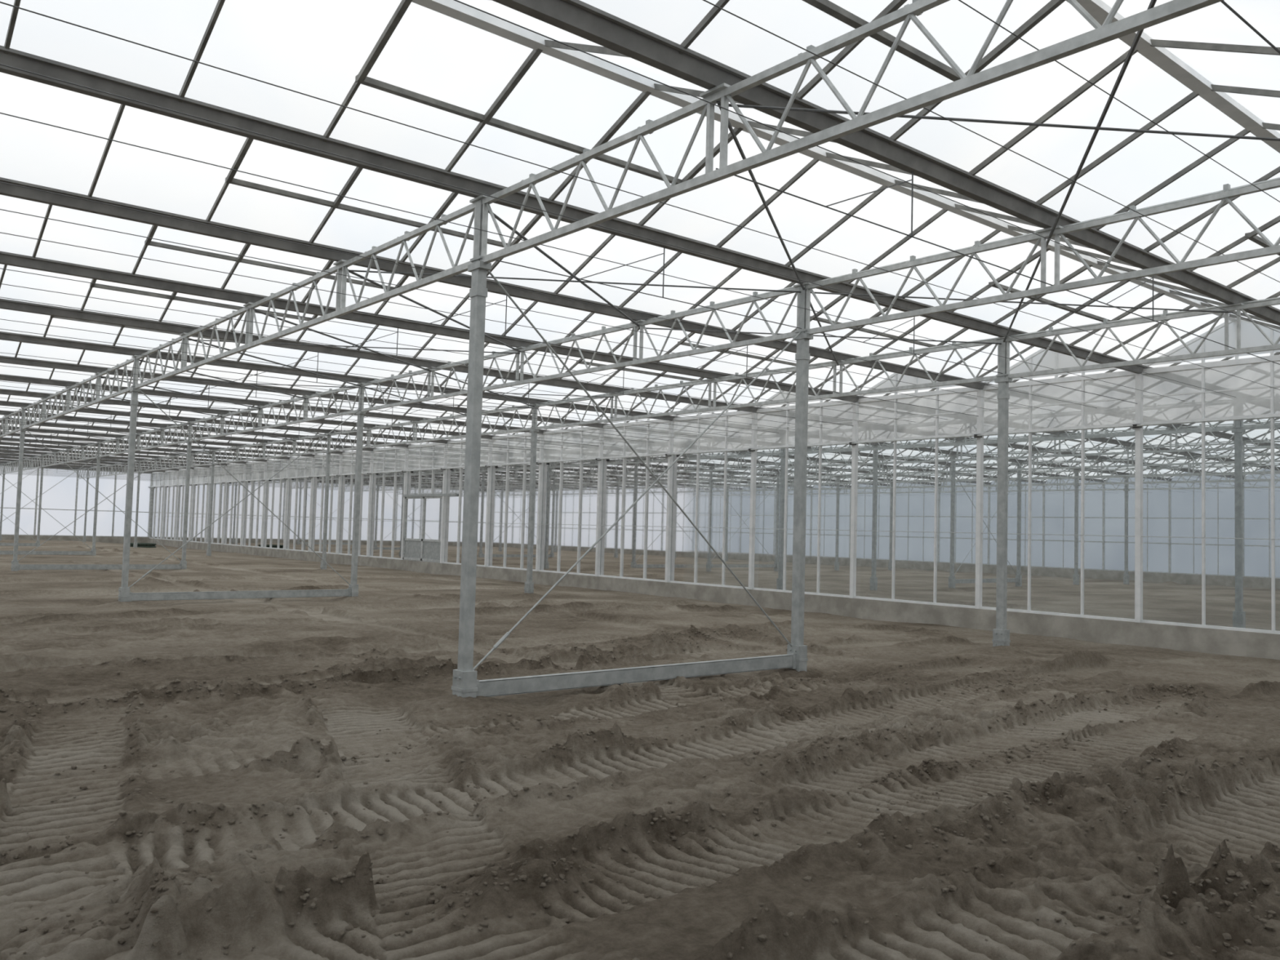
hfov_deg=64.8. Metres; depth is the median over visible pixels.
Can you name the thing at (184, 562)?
steel column
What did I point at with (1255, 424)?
truss
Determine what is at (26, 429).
brace
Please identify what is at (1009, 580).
tie beam
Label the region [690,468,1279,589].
wall
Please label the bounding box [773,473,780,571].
steel column
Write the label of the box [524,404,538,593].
steel column
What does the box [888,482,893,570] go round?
steel column
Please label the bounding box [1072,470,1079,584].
steel column
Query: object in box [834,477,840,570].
steel column
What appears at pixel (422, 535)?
door
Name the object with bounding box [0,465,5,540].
steel column
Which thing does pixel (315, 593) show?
tie beam
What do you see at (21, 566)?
tie beam
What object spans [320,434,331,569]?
steel column
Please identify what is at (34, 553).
tie beam
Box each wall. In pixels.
[147,320,1279,634]
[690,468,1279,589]
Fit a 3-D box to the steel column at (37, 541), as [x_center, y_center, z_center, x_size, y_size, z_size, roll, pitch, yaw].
[-30.184,1.262,50.729,0.180,5.020,0.220,4,-4,-40]
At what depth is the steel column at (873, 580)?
33.20 m
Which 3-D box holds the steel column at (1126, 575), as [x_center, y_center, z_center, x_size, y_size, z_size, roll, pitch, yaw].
[21.568,2.353,44.706,0.180,5.020,0.220,4,-4,-40]
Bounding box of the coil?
[129,542,156,547]
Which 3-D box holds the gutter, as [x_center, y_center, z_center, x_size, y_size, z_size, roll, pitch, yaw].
[-3.406,-1.360,36.305,58.500,0.130,88.160,4,-4,-40]
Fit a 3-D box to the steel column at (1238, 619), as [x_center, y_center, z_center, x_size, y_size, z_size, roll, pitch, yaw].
[12.299,0.878,20.707,0.180,5.020,0.220,4,-4,-40]
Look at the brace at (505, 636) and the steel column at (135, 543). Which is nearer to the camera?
the brace at (505, 636)
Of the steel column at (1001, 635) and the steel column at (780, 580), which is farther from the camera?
the steel column at (780, 580)
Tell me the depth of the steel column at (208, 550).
43.90 m
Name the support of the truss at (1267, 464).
on the steel column
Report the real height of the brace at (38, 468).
3.783 m
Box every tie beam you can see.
[0,542,36,546]
[0,551,92,555]
[17,564,181,570]
[128,588,351,601]
[476,652,796,697]
[711,564,776,568]
[955,577,1018,583]
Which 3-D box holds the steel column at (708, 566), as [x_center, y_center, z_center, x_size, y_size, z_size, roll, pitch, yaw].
[3.164,1.909,45.757,0.180,5.020,0.220,4,-4,-40]
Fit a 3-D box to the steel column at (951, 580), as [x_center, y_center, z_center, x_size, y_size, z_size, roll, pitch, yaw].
[11.191,1.633,36.101,0.180,5.020,0.220,4,-4,-40]
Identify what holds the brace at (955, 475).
attached to the steel column at (951, 580)
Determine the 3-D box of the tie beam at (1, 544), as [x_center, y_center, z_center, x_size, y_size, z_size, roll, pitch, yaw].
[-31.967,3.129,49.194,4.400,0.180,0.100,4,-4,-40]
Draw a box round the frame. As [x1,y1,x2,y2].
[0,465,153,543]
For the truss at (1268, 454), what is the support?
attached to the steel column
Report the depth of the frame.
65.66 m
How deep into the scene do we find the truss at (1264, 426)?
24.20 m
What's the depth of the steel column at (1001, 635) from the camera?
14.94 m
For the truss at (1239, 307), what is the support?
attached to the steel column
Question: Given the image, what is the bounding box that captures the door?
[401,493,457,562]
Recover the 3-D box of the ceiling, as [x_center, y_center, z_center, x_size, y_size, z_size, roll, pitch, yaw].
[-3.396,-1.764,36.326,58.500,0.680,87.920,4,-4,-40]
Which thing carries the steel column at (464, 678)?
on the floor
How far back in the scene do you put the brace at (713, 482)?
47.08 m
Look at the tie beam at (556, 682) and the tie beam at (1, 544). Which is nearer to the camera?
the tie beam at (556, 682)
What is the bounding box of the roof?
[0,0,1279,488]
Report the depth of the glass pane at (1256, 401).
29.28 m
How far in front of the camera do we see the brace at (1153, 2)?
14.04 m
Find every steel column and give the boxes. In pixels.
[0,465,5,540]
[10,408,26,571]
[35,457,44,546]
[82,469,88,542]
[91,444,101,555]
[117,356,139,601]
[133,462,141,547]
[179,422,192,568]
[206,450,215,555]
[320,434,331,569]
[348,384,365,596]
[451,199,491,697]
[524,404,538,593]
[706,467,713,571]
[724,486,729,561]
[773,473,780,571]
[776,448,785,590]
[786,285,813,671]
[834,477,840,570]
[869,446,879,591]
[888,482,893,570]
[947,455,956,588]
[991,338,1012,646]
[1015,463,1022,586]
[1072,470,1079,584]
[1123,476,1129,584]
[1231,420,1245,628]
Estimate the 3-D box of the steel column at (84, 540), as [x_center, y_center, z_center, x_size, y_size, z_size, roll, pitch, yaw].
[-34.752,1.778,63.254,0.180,5.020,0.220,4,-4,-40]
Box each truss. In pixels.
[0,0,1223,437]
[0,177,1279,474]
[77,297,1279,479]
[692,462,1279,492]
[692,471,1279,496]
[693,419,1279,471]
[693,437,1279,480]
[693,451,1279,487]
[694,418,1279,459]
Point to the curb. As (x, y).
(1184, 638)
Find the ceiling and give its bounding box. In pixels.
[0,0,1279,488]
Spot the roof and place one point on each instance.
(1154, 50)
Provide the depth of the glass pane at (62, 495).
65.44 m
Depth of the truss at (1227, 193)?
11.84 m
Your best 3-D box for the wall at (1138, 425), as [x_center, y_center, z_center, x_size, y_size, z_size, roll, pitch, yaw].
[-5.233,0.390,34.737,0.280,5.208,88.040,4,-4,-40]
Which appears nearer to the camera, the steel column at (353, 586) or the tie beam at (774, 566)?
the steel column at (353, 586)
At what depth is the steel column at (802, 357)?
12.07 m
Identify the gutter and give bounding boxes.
[0,0,1279,490]
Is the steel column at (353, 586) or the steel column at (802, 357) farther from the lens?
the steel column at (353, 586)
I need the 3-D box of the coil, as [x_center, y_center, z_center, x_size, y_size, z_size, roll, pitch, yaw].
[-27.801,3.633,56.128,1.584,0.223,1.584,4,-4,-40]
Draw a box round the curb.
[147,537,1279,659]
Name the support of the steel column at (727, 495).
on the floor
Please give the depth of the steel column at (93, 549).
41.02 m
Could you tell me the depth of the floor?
6.66 m
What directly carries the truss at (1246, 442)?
attached to the steel column
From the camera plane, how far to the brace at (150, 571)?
20.18 m
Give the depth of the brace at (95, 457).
40.00 m
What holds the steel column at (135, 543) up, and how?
on the floor
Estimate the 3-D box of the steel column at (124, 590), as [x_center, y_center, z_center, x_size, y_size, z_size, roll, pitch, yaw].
[-9.564,0.195,18.891,0.180,5.020,0.220,4,-4,-40]
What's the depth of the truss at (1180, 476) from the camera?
47.90 m
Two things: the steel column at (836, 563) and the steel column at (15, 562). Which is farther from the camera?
the steel column at (836, 563)
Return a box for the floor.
[0,539,1279,959]
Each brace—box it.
[0,0,1279,497]
[0,457,96,547]
[0,467,39,541]
[17,429,187,561]
[128,389,358,587]
[472,270,800,670]
[710,481,777,562]
[954,475,1018,575]
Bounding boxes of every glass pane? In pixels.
[0,466,151,536]
[150,320,1279,582]
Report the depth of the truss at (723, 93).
7.20 m

